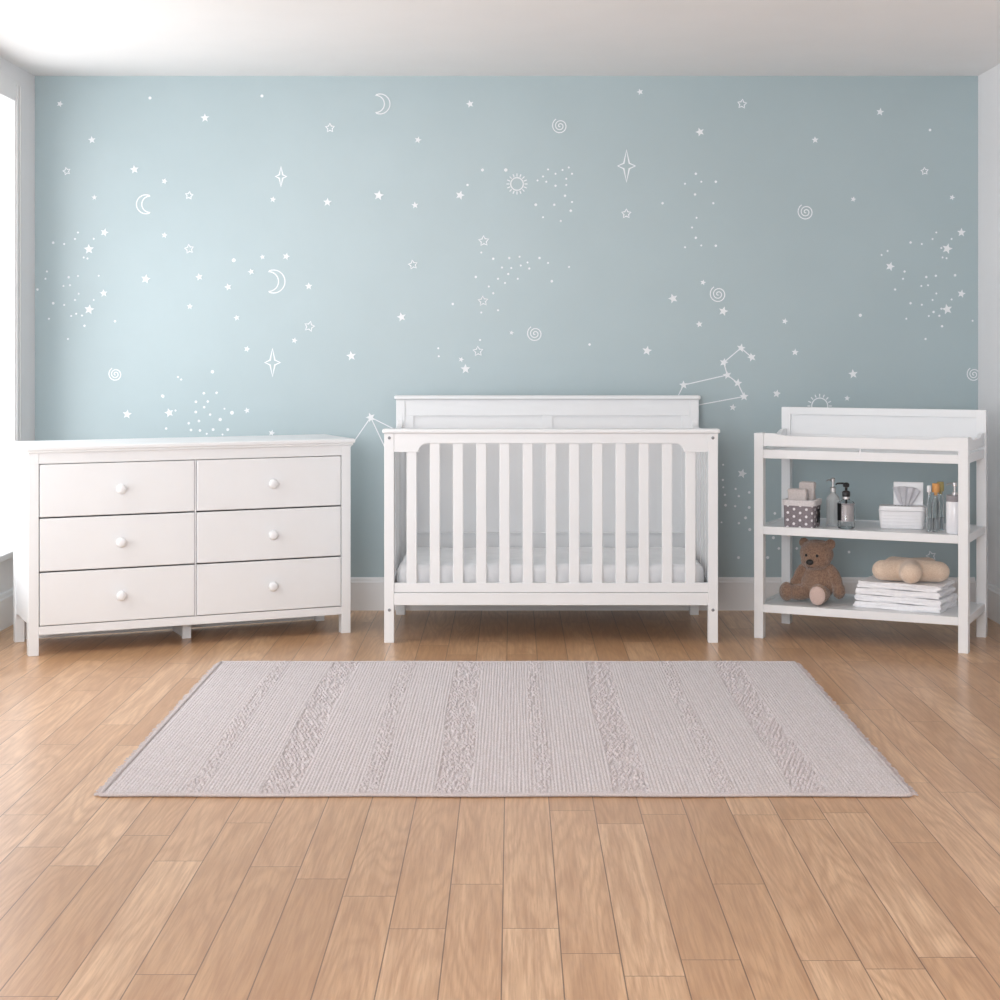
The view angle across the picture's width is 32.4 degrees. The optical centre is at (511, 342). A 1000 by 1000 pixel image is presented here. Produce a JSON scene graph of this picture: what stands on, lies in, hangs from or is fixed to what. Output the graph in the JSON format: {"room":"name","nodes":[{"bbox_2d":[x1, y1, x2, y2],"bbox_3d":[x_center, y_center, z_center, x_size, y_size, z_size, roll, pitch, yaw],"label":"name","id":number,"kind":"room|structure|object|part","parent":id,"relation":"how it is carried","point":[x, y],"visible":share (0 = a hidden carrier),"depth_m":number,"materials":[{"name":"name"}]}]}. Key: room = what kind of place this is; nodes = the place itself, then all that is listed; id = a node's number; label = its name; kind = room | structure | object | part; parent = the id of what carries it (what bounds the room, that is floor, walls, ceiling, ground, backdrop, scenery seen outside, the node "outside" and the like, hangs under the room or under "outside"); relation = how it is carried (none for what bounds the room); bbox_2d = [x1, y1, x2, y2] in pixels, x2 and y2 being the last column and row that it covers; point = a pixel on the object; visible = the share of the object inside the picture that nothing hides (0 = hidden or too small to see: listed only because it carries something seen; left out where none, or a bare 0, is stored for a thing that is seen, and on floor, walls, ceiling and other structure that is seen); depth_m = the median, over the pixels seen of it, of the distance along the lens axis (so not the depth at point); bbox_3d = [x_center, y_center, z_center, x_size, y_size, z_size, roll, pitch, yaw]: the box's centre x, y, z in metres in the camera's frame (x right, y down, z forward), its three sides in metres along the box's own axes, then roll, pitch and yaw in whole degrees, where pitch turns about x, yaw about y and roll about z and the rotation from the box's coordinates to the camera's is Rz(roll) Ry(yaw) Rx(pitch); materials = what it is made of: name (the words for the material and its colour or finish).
{"room":"children's room","nodes":[
{"label":"children's room","id":0,"kind":"room"},
{"bbox_2d":[0,57,34,593],"bbox_3d":[-2.255,0.000,3.180,0.150,2.440,9.360,0,0,0],"label":"wall","id":1,"kind":"structure","parent":0,"point":[27,80],"depth_m":7.50,"materials":[{"name":"white paint"}]},
{"bbox_2d":[0,588,12,630],"bbox_3d":[-2.172,1.145,3.180,0.016,0.150,9.360,0,0,0],"label":"baseboard","id":2,"kind":"structure","parent":1,"relation":"attached to","point":[6,598],"depth_m":7.36,"materials":[{"name":"white paint"}]},
{"bbox_2d":[0,71,21,562],"bbox_3d":[-2.232,-0.113,6.152,0.175,2.075,2.875,0,0,0],"label":"window","id":3,"kind":"structure","parent":1,"relation":"in","point":[10,88],"depth_m":7.51,"materials":[{"name":"white paint"}]},
{"bbox_3d":[-2.232,0.909,6.152,0.175,0.028,2.745,0,0,0],"label":"sill","id":4,"kind":"part","parent":3,"relation":"part of","materials":[{"name":"white paint"}]},
{"bbox_2d":[0,611,999,999],"bbox_3d":[-0.025,1.250,3.280,4.710,0.060,9.560,0,0,0],"label":"floor","id":5,"kind":"structure","parent":0,"point":[102,898],"depth_m":4.10,"materials":[{"name":"brown wood"}]},
{"bbox_2d":[10,434,354,655],"bbox_3d":[-1.353,0.811,7.126,1.353,0.818,0.425,0,0,-25],"label":"dresser","id":6,"kind":"object","parent":5,"relation":"on","point":[178,534],"visible":1,"depth_m":6.96,"materials":[{"name":"white paint"}]},
{"bbox_3d":[-2.015,0.825,7.030,0.040,0.790,0.040,0,0,-25],"label":"leg","id":7,"kind":"part","parent":6,"relation":"part of","materials":[{"name":"white paint"}]},
{"bbox_3d":[-1.948,0.781,6.871,0.018,0.702,0.305,0,0,-25],"label":"panel","id":8,"kind":"part","parent":6,"relation":"part of","materials":[{"name":"white paint"}]},
{"bbox_3d":[-1.871,0.825,6.716,0.040,0.790,0.040,0,0,-25],"label":"leg","id":9,"kind":"part","parent":6,"relation":"part of","materials":[{"name":"white paint"}]},
{"bbox_3d":[-1.633,0.578,6.988,0.613,0.206,0.334,0,0,-25],"label":"drawer","id":10,"kind":"part","parent":6,"relation":"part of","materials":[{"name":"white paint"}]},
{"bbox_3d":[-1.633,0.789,6.988,0.613,0.206,0.334,0,0,-25],"label":"drawer","id":11,"kind":"part","parent":6,"relation":"part of","materials":[{"name":"white paint"}]},
{"bbox_3d":[-1.633,1.001,6.988,0.613,0.206,0.334,0,0,-25],"label":"drawer","id":12,"kind":"part","parent":6,"relation":"part of","materials":[{"name":"white paint"}]},
{"bbox_3d":[-1.550,0.579,6.822,0.041,0.041,0.037,0,0,-25],"label":"knob","id":13,"kind":"part","parent":6,"relation":"part of","materials":[{"name":"white paint"}]},
{"bbox_3d":[-1.550,0.791,6.822,0.041,0.041,0.037,0,0,-25],"label":"knob","id":14,"kind":"part","parent":6,"relation":"part of","materials":[{"name":"white paint"}]},
{"bbox_3d":[-1.550,1.002,6.822,0.041,0.041,0.037,0,0,-25],"label":"knob","id":15,"kind":"part","parent":6,"relation":"part of","materials":[{"name":"white paint"}]},
{"bbox_3d":[-1.437,0.822,7.307,1.242,0.784,0.010,0,0,-25],"label":"panel","id":16,"kind":"part","parent":6,"relation":"part of","materials":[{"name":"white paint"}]},
{"bbox_3d":[-1.284,0.451,6.975,1.242,0.042,0.019,0,0,-25],"label":"rail","id":17,"kind":"part","parent":6,"relation":"part of","materials":[{"name":"white paint"}]},
{"bbox_3d":[-1.286,1.123,6.979,1.242,0.033,0.029,0,0,-25],"label":"rail","id":18,"kind":"part","parent":6,"relation":"part of","materials":[{"name":"white paint"}]},
{"bbox_3d":[-1.066,0.578,7.247,0.613,0.206,0.334,0,0,-25],"label":"drawer","id":19,"kind":"part","parent":6,"relation":"part of","materials":[{"name":"white paint"}]},
{"bbox_3d":[-1.066,0.789,7.247,0.613,0.206,0.334,0,0,-25],"label":"drawer","id":20,"kind":"part","parent":6,"relation":"part of","materials":[{"name":"white paint"}]},
{"bbox_3d":[-1.066,1.001,7.247,0.613,0.206,0.334,0,0,-25],"label":"drawer","id":21,"kind":"part","parent":6,"relation":"part of","materials":[{"name":"white paint"}]},
{"bbox_3d":[-0.984,0.579,7.081,0.041,0.041,0.037,0,0,-25],"label":"knob","id":22,"kind":"part","parent":6,"relation":"part of","materials":[{"name":"white paint"}]},
{"bbox_3d":[-0.984,0.791,7.081,0.041,0.041,0.037,0,0,-25],"label":"knob","id":23,"kind":"part","parent":6,"relation":"part of","materials":[{"name":"white paint"}]},
{"bbox_3d":[-0.984,1.002,7.081,0.041,0.041,0.037,0,0,-25],"label":"knob","id":24,"kind":"part","parent":6,"relation":"part of","materials":[{"name":"white paint"}]},
{"bbox_3d":[-0.849,0.825,7.564,0.040,0.790,0.040,0,0,-25],"label":"leg","id":25,"kind":"part","parent":6,"relation":"part of","materials":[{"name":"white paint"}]},
{"bbox_3d":[-0.773,0.781,7.409,0.018,0.702,0.305,0,0,-25],"label":"panel","id":26,"kind":"part","parent":6,"relation":"part of","materials":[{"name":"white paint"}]},
{"bbox_3d":[-0.706,0.825,7.250,0.040,0.790,0.040,0,0,-25],"label":"leg","id":27,"kind":"part","parent":6,"relation":"part of","materials":[{"name":"white paint"}]},
{"bbox_2d":[94,660,917,796],"bbox_3d":[-0.017,1.213,5.579,2.231,0.017,1.935,0,0,0],"label":"area rug","id":28,"kind":"object","parent":5,"relation":"on","point":[258,728],"visible":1,"depth_m":5.30,"materials":[{"name":"white carpet"}]},
{"bbox_2d":[382,395,719,642],"bbox_3d":[0.159,0.728,7.373,1.374,0.985,0.776,0,0,0],"label":"crib","id":29,"kind":"object","parent":5,"relation":"on","point":[619,472],"visible":0.98,"depth_m":7.00,"materials":[{"name":"white paint"}]},
{"bbox_3d":[-0.500,0.794,7.015,0.040,0.852,0.040,0,0,0],"label":"leg","id":30,"kind":"part","parent":29,"relation":"part of","materials":[{"name":"white paint"}]},
{"bbox_3d":[-0.502,1.022,7.375,0.024,0.090,0.680,0,0,0],"label":"rail","id":31,"kind":"part","parent":29,"relation":"part of","materials":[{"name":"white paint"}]},
{"bbox_3d":[-0.502,0.372,7.375,0.024,0.115,0.680,0,0,0],"label":"rail","id":32,"kind":"part","parent":29,"relation":"part of","materials":[{"name":"white paint"}]},
{"bbox_3d":[-0.500,0.737,7.735,0.040,0.966,0.040,0,0,0],"label":"leg","id":33,"kind":"part","parent":29,"relation":"part of","materials":[{"name":"white paint"}]},
{"bbox_3d":[-0.152,0.598,7.734,0.583,0.545,0.013,0,0,0],"label":"headboard panel","id":34,"kind":"part","parent":29,"relation":"part of","materials":[{"name":"white paint"}]},
{"bbox_3d":[0.159,0.853,7.719,1.274,0.006,0.016,0,0,0],"label":"panel moulding","id":35,"kind":"part","parent":29,"relation":"part of","materials":[{"name":"white paint"}]},
{"bbox_3d":[0.159,0.660,7.732,1.278,0.813,0.026,0,0,0],"label":"headboard frame","id":36,"kind":"part","parent":29,"relation":"part of","materials":[{"name":"white paint"}]},
{"bbox_2d":[397,547,703,581],"bbox_3d":[0.159,0.969,7.371,1.273,0.129,0.642,0,0,0],"label":"mattress","id":37,"kind":"object","parent":29,"relation":"in","point":[423,553],"visible":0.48,"depth_m":7.07,"materials":[{"name":"white fabric"}]},
{"bbox_3d":[0.159,0.406,7.011,1.278,0.076,0.028,0,0,0],"label":"rail","id":38,"kind":"part","parent":29,"relation":"part of","materials":[{"name":"white paint"}]},
{"bbox_3d":[0.159,1.022,7.013,1.278,0.090,0.033,0,0,0],"label":"rail","id":39,"kind":"part","parent":29,"relation":"part of","materials":[{"name":"white paint"}]},
{"bbox_3d":[0.470,0.598,7.734,0.583,0.545,0.013,0,0,0],"label":"headboard panel","id":40,"kind":"part","parent":29,"relation":"part of","materials":[{"name":"white paint"}]},
{"bbox_3d":[0.818,0.737,7.735,0.040,0.966,0.040,0,0,0],"label":"leg","id":41,"kind":"part","parent":29,"relation":"part of","materials":[{"name":"white paint"}]},
{"bbox_3d":[0.820,0.372,7.375,0.024,0.115,0.680,0,0,0],"label":"rail","id":42,"kind":"part","parent":29,"relation":"part of","materials":[{"name":"white paint"}]},
{"bbox_3d":[0.818,0.794,7.015,0.040,0.852,0.040,0,0,0],"label":"leg","id":43,"kind":"part","parent":29,"relation":"part of","materials":[{"name":"white paint"}]},
{"bbox_2d":[754,407,986,653],"bbox_3d":[1.489,0.749,7.134,0.870,0.942,0.445,0,0,25],"label":"table","id":44,"kind":"object","parent":5,"relation":"on","point":[945,436],"visible":0.92,"depth_m":7.10,"materials":[{"name":"white paint"}]},
{"bbox_3d":[1.027,0.796,7.125,0.039,0.848,0.039,0,0,25],"label":"leg","id":45,"kind":"part","parent":44,"relation":"part of","materials":[{"name":"white paint"}]},
{"bbox_3d":[1.108,0.458,7.311,0.018,0.036,0.367,0,0,25],"label":"rail","id":46,"kind":"part","parent":44,"relation":"part of","materials":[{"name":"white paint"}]},
{"bbox_3d":[1.198,0.819,7.493,0.039,0.802,0.039,0,0,25],"label":"leg","id":47,"kind":"part","parent":44,"relation":"part of","materials":[{"name":"white paint"}]},
{"bbox_2d":[782,498,821,527],"bbox_3d":[1.206,0.703,7.136,0.147,0.114,0.132,0,0,25],"label":"fabric basket","id":48,"kind":"object","parent":44,"relation":"on","point":[797,513],"visible":0.97,"depth_m":7.08,"materials":[{"name":"fabric"}]},
{"bbox_2d":[787,488,807,499],"bbox_3d":[1.184,0.678,7.122,0.084,0.150,0.040,0,0,25],"label":"washcloth","id":49,"kind":"object","parent":48,"relation":"in","point":[793,493],"visible":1,"depth_m":7.11,"materials":[{"name":"beige fabric"}]},
{"bbox_2d":[799,481,815,499],"bbox_3d":[1.228,0.664,7.153,0.070,0.177,0.042,0,0,25],"label":"washcloth","id":50,"kind":"object","parent":48,"relation":"in","point":[810,486],"visible":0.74,"depth_m":7.13,"materials":[{"name":"beige fabric"}]},
{"bbox_2d":[779,538,844,604],"bbox_3d":[1.256,0.949,7.178,0.205,0.263,0.234,0,0,-42],"label":"teddy bear","id":51,"kind":"object","parent":44,"relation":"on","point":[815,578],"visible":1,"depth_m":7.16},
{"bbox_2d":[826,478,839,525],"bbox_3d":[1.335,0.660,7.155,0.057,0.199,0.056,0,0,0],"label":"lotion bottle","id":52,"kind":"object","parent":44,"relation":"on","point":[833,498],"visible":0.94,"depth_m":7.13,"materials":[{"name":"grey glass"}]},
{"bbox_2d":[835,482,854,528],"bbox_3d":[1.370,0.666,7.054,0.071,0.188,0.071,0,0,-22],"label":"soap dispenser","id":53,"kind":"object","parent":44,"relation":"on","point":[845,507],"visible":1,"depth_m":7.03,"materials":[{"name":"clear glass"}]},
{"bbox_3d":[1.401,0.458,6.944,0.792,0.036,0.021,0,0,25],"label":"rail","id":54,"kind":"part","parent":44,"relation":"part of","materials":[{"name":"white paint"}]},
{"bbox_2d":[766,594,978,615],"bbox_3d":[1.489,1.089,7.134,0.826,0.013,0.401,0,0,25],"label":"shelf","id":55,"kind":"object","parent":44,"relation":"attached to","point":[833,606],"depth_m":7.02,"materials":[{"name":"white paint"}]},
{"bbox_2d":[766,519,978,534],"bbox_3d":[1.489,0.766,7.134,0.826,0.013,0.401,0,0,25],"label":"shelf","id":56,"kind":"object","parent":44,"relation":"attached to","point":[774,527],"depth_m":7.02,"materials":[{"name":"white paint"}]},
{"bbox_2d":[773,447,972,453],"bbox_3d":[1.487,0.456,7.130,0.816,0.012,0.389,0,0,25],"label":"shelf","id":57,"kind":"object","parent":44,"relation":"attached to","point":[776,450],"depth_m":7.07,"materials":[{"name":"white paint"}]},
{"bbox_3d":[1.489,1.095,7.134,0.862,0.033,0.441,0,0,25],"label":"shelf frame","id":58,"kind":"part","parent":44,"relation":"part of","materials":[{"name":"white paint"}]},
{"bbox_3d":[1.489,0.773,7.134,0.862,0.033,0.441,0,0,25],"label":"shelf frame","id":59,"kind":"part","parent":44,"relation":"part of","materials":[{"name":"white paint"}]},
{"bbox_3d":[1.574,0.352,7.318,0.794,0.088,0.016,0,0,25],"label":"panel","id":60,"kind":"part","parent":44,"relation":"part of","materials":[{"name":"white paint"}]},
{"bbox_3d":[1.574,0.348,7.316,0.870,0.140,0.031,0,0,25],"label":"frame","id":61,"kind":"part","parent":44,"relation":"part of","materials":[{"name":"white paint"}]},
{"bbox_2d":[879,482,925,529],"bbox_3d":[1.604,0.667,7.069,0.188,0.186,0.115,0,0,16],"label":"box","id":62,"kind":"object","parent":44,"relation":"on","point":[907,510],"visible":1,"depth_m":7.03,"materials":[{"name":"white plastic"}]},
{"bbox_3d":[1.636,0.621,7.098,0.120,0.096,0.008,0,-6,16],"label":"lid","id":63,"kind":"part","parent":62,"relation":"part of","materials":[{"name":"white plastic"}]},
{"bbox_2d":[853,600,956,612],"bbox_3d":[1.615,1.068,7.061,0.370,0.027,0.240,0,0,30],"label":"folded cloth","id":64,"kind":"object","parent":44,"relation":"on","point":[859,603],"visible":0.45,"depth_m":6.96,"materials":[{"name":"white fabric"}]},
{"bbox_2d":[854,593,957,606],"bbox_3d":[1.619,1.041,7.060,0.371,0.027,0.236,0,0,31],"label":"folded cloth","id":65,"kind":"object","parent":64,"relation":"on","point":[939,602],"visible":0.61,"depth_m":6.96,"materials":[{"name":"white fabric"}]},
{"bbox_2d":[855,586,955,598],"bbox_3d":[1.613,1.014,7.058,0.362,0.027,0.232,0,0,29],"label":"folded cloth","id":66,"kind":"object","parent":65,"relation":"on","point":[859,590],"visible":0.64,"depth_m":6.96,"materials":[{"name":"white fabric"}]},
{"bbox_2d":[857,575,954,592],"bbox_3d":[1.617,0.987,7.061,0.351,0.027,0.228,0,0,29],"label":"folded cloth","id":67,"kind":"object","parent":66,"relation":"on","point":[872,581],"visible":0.84,"depth_m":6.98,"materials":[{"name":"white fabric"}]},
{"bbox_2d":[872,556,949,583],"bbox_3d":[1.625,0.925,7.017,0.307,0.094,0.300,0,0,10],"label":"cushion","id":68,"kind":"object","parent":67,"relation":"on","point":[922,569],"visible":1,"depth_m":6.96,"materials":[{"name":"beige fabric"}]},
{"bbox_2d":[927,485,931,531],"bbox_3d":[1.678,0.667,6.922,0.020,0.186,0.020,0,0,0],"label":"glass bottle","id":69,"kind":"object","parent":44,"relation":"on","point":[929,503],"visible":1,"depth_m":6.91,"materials":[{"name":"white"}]},
{"bbox_2d":[932,483,939,531],"bbox_3d":[1.708,0.663,6.930,0.031,0.194,0.031,0,0,0],"label":"glass bottle","id":70,"kind":"object","parent":44,"relation":"on","point":[935,486],"visible":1,"depth_m":6.92,"materials":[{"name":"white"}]},
{"bbox_2d":[937,482,943,529],"bbox_3d":[1.739,0.662,6.984,0.030,0.196,0.030,0,0,0],"label":"glass bottle","id":71,"kind":"object","parent":44,"relation":"on","point":[940,494],"visible":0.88,"depth_m":6.97,"materials":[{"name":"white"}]},
{"bbox_2d":[946,482,957,533],"bbox_3d":[1.768,0.657,6.871,0.070,0.206,0.069,0,0,0],"label":"dispenser","id":72,"kind":"object","parent":44,"relation":"on","point":[951,499],"visible":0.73,"depth_m":6.84,"materials":[{"name":"white plastic"}]},
{"bbox_3d":[1.780,0.796,6.775,0.039,0.848,0.039,0,0,25],"label":"leg","id":73,"kind":"part","parent":44,"relation":"part of","materials":[{"name":"white paint"}]},
{"bbox_3d":[1.870,0.458,6.957,0.018,0.036,0.367,0,0,25],"label":"rail","id":74,"kind":"part","parent":44,"relation":"part of","materials":[{"name":"white paint"}]},
{"bbox_3d":[1.951,0.819,7.143,0.039,0.802,0.039,0,0,25],"label":"leg","id":75,"kind":"part","parent":44,"relation":"part of","materials":[{"name":"white paint"}]},
{"bbox_2d":[0,0,999,75],"bbox_3d":[-0.025,-1.250,3.280,4.710,0.060,9.560,0,0,0],"label":"ceiling","id":76,"kind":"structure","parent":0,"point":[39,37],"depth_m":6.82,"materials":[{"name":"paint"}]},
{"bbox_2d":[35,76,977,580],"bbox_3d":[-0.025,0.000,7.934,4.610,2.440,0.153,0,0,0],"label":"wall","id":77,"kind":"structure","parent":0,"point":[215,256],"depth_m":7.86,"materials":[{"name":"blue paint"}]},
{"bbox_2d":[351,577,975,610],"bbox_3d":[-0.025,1.145,7.852,4.278,0.150,0.016,0,0,0],"label":"baseboard","id":78,"kind":"structure","parent":77,"relation":"attached to","point":[367,593],"depth_m":7.84,"materials":[{"name":"white paint"}]},
{"bbox_2d":[978,64,999,587],"bbox_3d":[2.205,0.000,3.255,0.150,2.440,9.510,0,0,0],"label":"wall","id":79,"kind":"structure","parent":0,"point":[989,81],"depth_m":7.66,"materials":[{"name":"white paint"}]},
{"bbox_2d":[975,581,999,623],"bbox_3d":[2.122,1.145,3.180,0.016,0.150,9.360,0,0,0],"label":"baseboard","id":80,"kind":"structure","parent":79,"relation":"attached to","point":[993,592],"depth_m":7.55,"materials":[{"name":"white paint"}]}
]}

